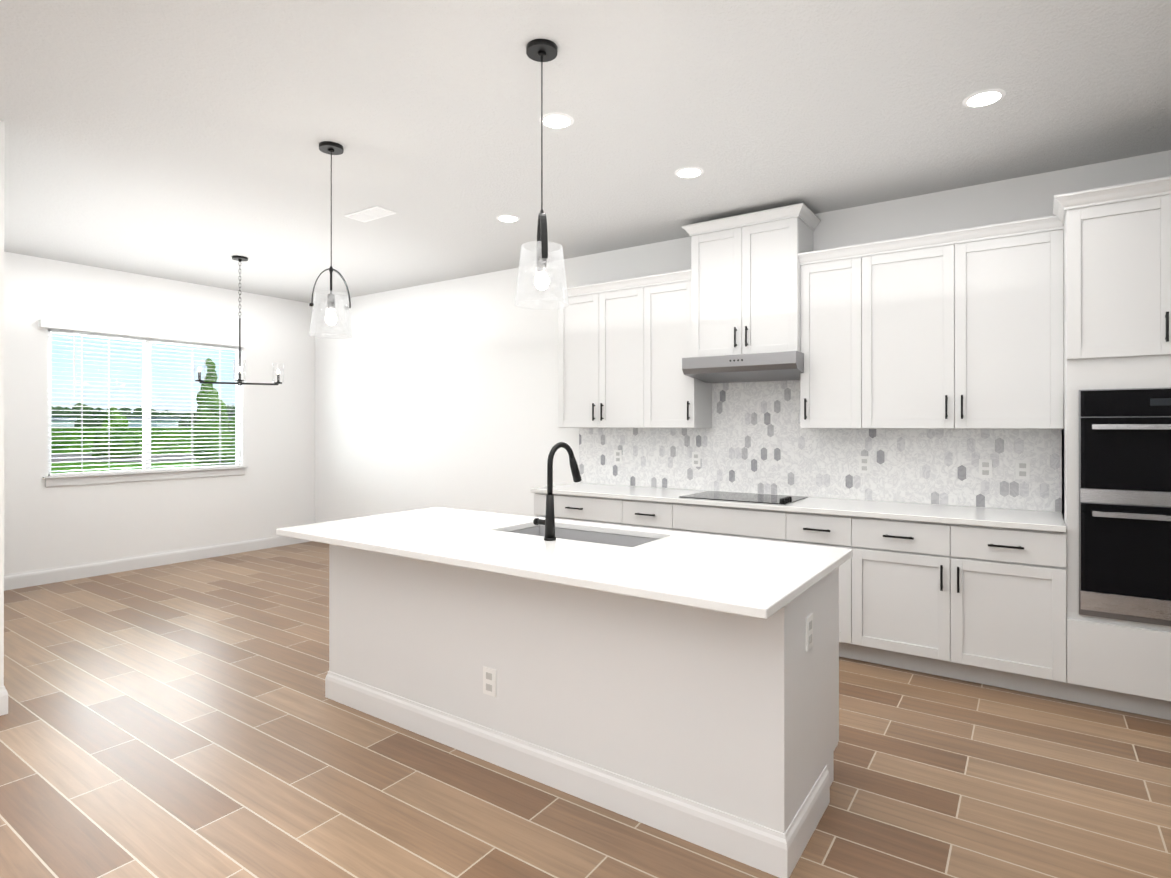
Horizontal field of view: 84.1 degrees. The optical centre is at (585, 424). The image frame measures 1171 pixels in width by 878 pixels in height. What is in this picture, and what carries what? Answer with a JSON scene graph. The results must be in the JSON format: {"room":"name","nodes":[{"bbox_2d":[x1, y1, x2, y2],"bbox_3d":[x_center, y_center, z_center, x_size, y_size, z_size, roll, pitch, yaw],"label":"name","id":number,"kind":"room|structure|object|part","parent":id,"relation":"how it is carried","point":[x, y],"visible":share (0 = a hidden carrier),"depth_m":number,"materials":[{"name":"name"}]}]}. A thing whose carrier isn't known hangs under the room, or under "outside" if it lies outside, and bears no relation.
{"room":"kitchen","nodes":[
{"label":"kitchen","id":0,"kind":"room"},
{"bbox_2d":[0,121,3,686],"bbox_3d":[-5.228,-0.034,2.628,3.240,2.920,3.620,0,0,35],"label":"wall","id":1,"kind":"structure","parent":0,"point":[1,403],"depth_m":3.19,"materials":[{"name":"white paint"}]},
{"bbox_2d":[0,686,7,715],"bbox_3d":[-3.849,1.357,1.759,0.014,0.135,3.514,0,0,35],"label":"baseboard","id":2,"kind":"structure","parent":1,"relation":"attached to","point":[3,692],"depth_m":3.19,"materials":[{"name":"white wood"}]},
{"bbox_2d":[4,252,314,574],"bbox_3d":[-4.439,-0.028,6.528,0.120,2.920,3.700,0,0,35],"label":"wall","id":3,"kind":"structure","parent":0,"point":[270,491],"depth_m":6.53,"materials":[{"name":"white paint"}]},
{"bbox_2d":[38,319,245,346],"bbox_3d":[-4.334,-0.898,6.518,0.065,0.070,1.820,0,0,35],"label":"blind valance","id":4,"kind":"object","parent":3,"relation":"attached to","point":[64,325],"visible":1,"depth_m":6.36,"materials":[{"name":"white"}]},
{"bbox_2d":[42,466,247,486],"bbox_3d":[-4.337,0.515,6.560,0.080,0.093,1.830,0,0,35],"label":"window sill","id":5,"kind":"structure","parent":3,"relation":"attached to","point":[66,480],"depth_m":6.42,"materials":[{"name":"white wood"}]},
{"bbox_2d":[48,328,242,475],"bbox_3d":[-4.363,-0.191,6.579,0.128,1.355,1.750,0,0,35],"label":"window blinds","id":6,"kind":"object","parent":3,"relation":"in","point":[146,431],"depth_m":6.50,"materials":[{"name":"white plastic"}]},
{"bbox_2d":[4,535,309,590],"bbox_3d":[-4.392,1.364,6.475,0.014,0.135,3.670,0,0,35],"label":"baseboard","id":7,"kind":"structure","parent":3,"relation":"attached to","point":[51,575],"depth_m":6.41,"materials":[{"name":"white wood"}]},
{"bbox_2d":[0,541,1170,877],"bbox_3d":[-1.879,1.476,2.641,8.740,0.100,7.440,0,0,35],"label":"floor","id":8,"kind":"structure","parent":0,"point":[186,719],"depth_m":2.64,"materials":[{"name":"brown tile"}]},
{"bbox_2d":[320,526,838,877],"bbox_3d":[-0.146,0.985,3.031,2.417,0.882,0.775,0,0,35],"label":"kitchen island","id":9,"kind":"object","parent":8,"relation":"on","point":[682,684],"depth_m":2.44,"materials":[{"name":"white wood"}]},
{"bbox_2d":[276,507,852,621],"bbox_3d":[-0.212,0.530,2.932,2.460,0.036,1.055,0,0,35],"label":"island countertop","id":10,"kind":"structure","parent":9,"relation":"on","point":[742,577],"depth_m":2.54,"materials":[{"name":"white stone"}]},
{"bbox_2d":[532,442,581,541],"bbox_3d":[-0.122,0.296,2.978,0.109,0.432,0.257,0,0,35],"label":"faucet","id":11,"kind":"object","parent":10,"relation":"on","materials":[{"name":"black metal"}]},
{"bbox_2d":[512,526,657,546],"bbox_3d":[-0.027,0.650,3.095,0.848,0.210,0.433,0,0,35],"label":"sink","id":12,"kind":"object","parent":10,"relation":"in","point":[587,534],"depth_m":3.28,"materials":[{"name":"silver metal"}]},
{"bbox_3d":[-0.220,1.359,2.924,2.417,0.135,0.514,0,0,35],"label":"baseboard","id":13,"kind":"part","parent":9,"relation":"part of","materials":[{"name":"white wood"}]},
{"bbox_2d":[534,493,630,525],"bbox_3d":[0.128,0.989,5.248,0.895,0.882,0.628,0,0,35],"label":"base cabinet","id":14,"kind":"object","parent":8,"relation":"on","point":[603,510],"depth_m":4.94,"materials":[{"name":"white wood"}]},
{"bbox_2d":[631,501,682,531],"bbox_3d":[0.616,0.989,4.912,0.529,0.882,0.628,0,0,35],"label":"base cabinet","id":15,"kind":"object","parent":8,"relation":"on","point":[644,514],"depth_m":4.60,"materials":[{"name":"white wood"}]},
{"bbox_2d":[683,505,798,543],"bbox_3d":[1.113,0.988,4.570,0.914,0.882,0.628,0,0,35],"label":"base cabinet","id":16,"kind":"object","parent":8,"relation":"on","point":[761,524],"depth_m":4.25,"materials":[{"name":"white wood"}]},
{"bbox_2d":[799,513,862,660],"bbox_3d":[1.601,0.988,4.235,0.509,0.882,0.628,0,0,35],"label":"base cabinet","id":17,"kind":"object","parent":8,"relation":"on","point":[814,529],"depth_m":3.89,"materials":[{"name":"white wood"}]},
{"bbox_2d":[863,517,1070,698],"bbox_3d":[2.162,0.987,3.849,1.090,0.882,0.628,0,0,35],"label":"base cabinet","id":18,"kind":"object","parent":8,"relation":"on","point":[972,603],"depth_m":3.54,"materials":[{"name":"white wood"}]},
{"bbox_2d":[531,481,1066,532],"bbox_3d":[1.171,0.531,4.520,3.480,0.032,0.647,0,0,35],"label":"countertop","id":19,"kind":"structure","parent":18,"relation":"on","point":[1041,520],"depth_m":4.01,"materials":[{"name":"white stone"}]},
{"bbox_2d":[679,485,810,504],"bbox_3d":[1.110,0.499,4.562,0.750,0.030,0.499,0,0,35],"label":"cooktop","id":20,"kind":"object","parent":19,"relation":"in","point":[768,496],"depth_m":4.64,"materials":[{"name":"black glass"}]},
{"bbox_2d":[1059,393,1070,524],"bbox_3d":[3.033,0.389,3.414,0.839,1.125,0.359,0,0,35],"label":"base cabinet","id":21,"kind":"object","parent":8,"relation":"on","point":[1065,401],"depth_m":3.39,"materials":[{"name":"white wood"}]},
{"bbox_2d":[1063,601,1170,719],"bbox_3d":[2.953,1.189,3.297,0.839,0.476,0.641,0,0,35],"label":"base cabinet","id":22,"kind":"object","parent":8,"relation":"on","point":[1127,668],"depth_m":3.18,"materials":[{"name":"white wood"}]},
{"bbox_2d":[0,0,1170,302],"bbox_3d":[-1.879,-1.544,2.646,8.740,0.100,7.440,0,0,35],"label":"ceiling","id":23,"kind":"structure","parent":0,"point":[178,140],"depth_m":3.17,"materials":[{"name":"grey paint"}]},
{"bbox_2d":[193,255,283,385],"bbox_3d":[-3.081,-0.919,5.788,0.718,1.141,0.482,0,0,-27],"label":"chandelier","id":24,"kind":"object","parent":23,"relation":"hanging from","point":[239,259],"visible":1,"depth_m":5.78,"materials":[{"name":"black metal"}]},
{"bbox_3d":[-3.081,-0.472,5.787,0.718,0.175,0.482,0,0,-27],"label":"glass","id":25,"kind":"part","parent":24,"relation":"part of","materials":[{"name":"clear glass"}]},
{"bbox_2d":[309,141,351,338],"bbox_3d":[-1.365,-0.983,3.483,0.216,1.020,0.216,0,0,-31],"label":"pendant light","id":26,"kind":"object","parent":23,"relation":"hanging from","point":[331,149],"visible":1,"depth_m":3.47,"materials":[{"name":"black"}]},
{"bbox_3d":[-1.365,-0.588,3.483,0.216,0.230,0.216,0,0,-31],"label":"lamp shade","id":27,"kind":"part","parent":26,"relation":"part of","materials":[{"name":"clear glass"}]},
{"bbox_3d":[-1.365,-0.568,3.483,0.056,0.072,0.058,0,0,-31],"label":"bulb","id":28,"kind":"part","parent":26,"relation":"part of","materials":[{"name":"white glass"}]},
{"bbox_2d":[344,206,396,221],"bbox_3d":[-1.524,-1.485,4.597,0.360,0.012,0.170,0,0,35],"label":"ceiling vent","id":29,"kind":"object","parent":23,"relation":"in","point":[371,213],"visible":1,"depth_m":4.58,"materials":[{"name":"white metal"}]},
{"bbox_2d":[496,215,519,221],"bbox_3d":[-0.560,-1.488,4.696,0.170,0.005,0.170,0,0,35],"label":"recessed light","id":30,"kind":"object","parent":23,"relation":"in","point":[508,218],"visible":1,"depth_m":4.68,"materials":[{"name":"white"}]},
{"bbox_2d":[515,39,568,309],"bbox_3d":[-0.173,-0.984,2.576,0.216,1.020,0.216,0,0,-10],"label":"pendant light","id":31,"kind":"object","parent":23,"relation":"hanging from","point":[541,50],"visible":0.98,"depth_m":2.56,"materials":[{"name":"black"}]},
{"bbox_3d":[-0.173,-0.589,2.575,0.216,0.230,0.216,0,0,-10],"label":"lamp shade","id":32,"kind":"part","parent":31,"relation":"part of","materials":[{"name":"clear glass"}]},
{"bbox_3d":[-0.173,-0.569,2.575,0.058,0.072,0.056,0,0,-10],"label":"bulb","id":33,"kind":"part","parent":31,"relation":"part of","materials":[{"name":"white glass"}]},
{"bbox_2d":[540,112,573,128],"bbox_3d":[-0.141,-1.490,3.191,0.170,0.005,0.170,0,0,35],"label":"recessed light","id":34,"kind":"object","parent":23,"relation":"in","point":[556,120],"visible":0.92,"depth_m":3.18,"materials":[{"name":"white plastic"}]},
{"bbox_2d":[675,167,703,177],"bbox_3d":[0.613,-1.489,3.843,0.170,0.005,0.170,0,0,35],"label":"recessed light","id":35,"kind":"object","parent":23,"relation":"in","point":[687,172],"visible":1,"depth_m":3.83,"materials":[{"name":"white plastic"}]},
{"bbox_2d":[963,89,1005,106],"bbox_3d":[1.824,-1.490,2.973,0.170,0.005,0.170,0,0,35],"label":"recessed light","id":36,"kind":"object","parent":23,"relation":"in","point":[984,97],"visible":1,"depth_m":2.96,"materials":[{"name":"white"}]},
{"bbox_2d":[315,150,1170,522],"bbox_3d":[0.195,-0.029,5.659,8.740,2.920,0.120,0,0,35],"label":"wall","id":37,"kind":"structure","parent":0,"point":[439,394],"depth_m":6.47,"materials":[{"name":"white paint"}]},
{"bbox_2d":[555,275,650,428],"bbox_3d":[0.225,-0.550,5.368,0.889,1.162,0.324,0,0,35],"label":"upper cabinet","id":38,"kind":"object","parent":37,"relation":"attached to","point":[604,339],"depth_m":5.22,"materials":[{"name":"white wood"}]},
{"bbox_2d":[651,271,714,428],"bbox_3d":[0.693,-0.551,5.046,0.485,1.162,0.324,0,0,35],"label":"upper cabinet","id":39,"kind":"object","parent":37,"relation":"attached to","point":[675,404],"depth_m":4.91,"materials":[{"name":"white wood"}]},
{"bbox_2d":[679,203,818,384],"bbox_3d":[1.164,-0.881,4.616,0.810,1.124,0.499,0,0,35],"label":"upper cabinet","id":40,"kind":"object","parent":37,"relation":"attached to","point":[743,294],"depth_m":4.49,"materials":[{"name":"white wood"}]},
{"bbox_2d":[682,351,803,382],"bbox_3d":[1.163,-0.397,4.614,0.810,0.155,0.501,0,0,35],"label":"range hood","id":41,"kind":"object","parent":40,"relation":"attached to","point":[758,366],"depth_m":4.47,"materials":[{"name":"silver metal"}]},
{"bbox_2d":[579,380,1061,511],"bbox_3d":[1.365,0.025,4.774,3.447,0.981,0.008,0,0,35],"label":"backsplash","id":42,"kind":"structure","parent":37,"relation":"attached to","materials":[{"name":"tile"}]},
{"bbox_2d":[799,242,874,432],"bbox_3d":[1.709,-0.552,4.347,0.445,1.162,0.324,0,0,35],"label":"upper cabinet","id":43,"kind":"object","parent":37,"relation":"attached to","point":[837,393],"depth_m":4.20,"materials":[{"name":"white wood"}]},
{"bbox_2d":[858,209,1058,432],"bbox_3d":[2.246,-0.563,3.978,1.095,1.182,0.324,0,0,35],"label":"upper cabinet","id":44,"kind":"object","parent":37,"relation":"attached to","point":[967,334],"depth_m":3.79,"materials":[{"name":"white wood"}]},
{"bbox_2d":[1059,177,1170,396],"bbox_3d":[2.952,-0.664,3.299,0.839,0.981,0.643,0,0,35],"label":"upper cabinet","id":45,"kind":"object","parent":37,"relation":"attached to","point":[1115,258],"depth_m":3.18,"materials":[{"name":"white wood"}]},
{"bbox_2d":[1071,385,1170,632],"bbox_3d":[2.846,0.389,3.142,0.740,1.125,0.280,0,0,35],"label":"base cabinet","id":46,"kind":"object","parent":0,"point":[1121,434],"depth_m":3.15,"materials":[{"name":"white"}]},
{"bbox_2d":[1079,388,1170,625],"bbox_3d":[2.833,0.389,3.124,0.740,1.125,0.327,0,0,35],"label":"wall oven","id":47,"kind":"object","parent":46,"relation":"in","point":[1125,433],"depth_m":3.14,"materials":[{"name":"black glass"}]},
{"label":"outside","id":48,"kind":"structure","parent":0,"visible":0},
{"bbox_2d":[51,462,200,473],"bbox_3d":[-91.575,2.103,250.749,419.500,0.100,540.000,0,0,35],"label":"ground","id":49,"kind":"structure","parent":48,"point":[107,466],"depth_m":27.04,"materials":[{"name":"green plant"}]},
{"bbox_2d":[51,417,76,426],"bbox_3d":[-152.938,-0.005,179.995,15.434,3.900,10.910,0,0,-1],"label":"house","id":50,"kind":"structure","parent":49,"relation":"on","point":[62,419],"materials":[{"name":"white"}]},
{"bbox_2d":[91,406,139,457],"bbox_3d":[-24.108,0.843,33.308,2.504,3.520,2.161,0,0,35],"label":"shrub","id":51,"kind":"object","parent":49,"relation":"on","point":[116,447],"depth_m":32.56,"materials":[{"name":"green plant"}]},
{"bbox_2d":[51,426,192,453],"bbox_3d":[-75.214,1.103,116.452,186.236,1.491,85.116,0,0,35],"label":"scrub","id":52,"kind":"object","parent":49,"relation":"on","point":[164,441],"depth_m":38.01,"materials":[{"name":"green plant"}]},
{"bbox_2d":[51,454,196,461],"bbox_3d":[-23.310,1.704,34.312,21.248,0.001,12.307,0,0,35],"label":"dirt","id":53,"kind":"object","parent":49,"relation":"on","point":[123,460],"depth_m":32.35,"materials":[{"name":"brown soil"}]},
{"bbox_2d":[51,402,235,426],"bbox_3d":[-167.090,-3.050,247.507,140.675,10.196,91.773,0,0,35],"label":"tree","id":54,"kind":"object","parent":49,"relation":"on","point":[91,413],"depth_m":230.39,"materials":[{"name":"green plant"}]},
{"bbox_2d":[126,417,180,426],"bbox_3d":[-123.050,-0.003,180.982,13.813,3.900,10.898,0,0,-1],"label":"house","id":55,"kind":"structure","parent":49,"relation":"on","point":[131,421],"materials":[{"name":"white"}]},
{"bbox_2d":[191,358,231,465],"bbox_3d":[-12.436,-0.245,21.524,1.311,3.900,1.193,0,0,35],"label":"tree","id":56,"kind":"object","parent":49,"relation":"on","point":[202,407],"depth_m":21.20,"materials":[{"name":"green plant"}]},
{"bbox_2d":[220,415,235,464],"bbox_3d":[-12.847,0.783,23.491,1.148,2.250,1.184,0,0,35],"label":"shrub","id":57,"kind":"object","parent":49,"relation":"on","point":[232,430],"depth_m":23.24,"materials":[{"name":"green plant"}]}
]}

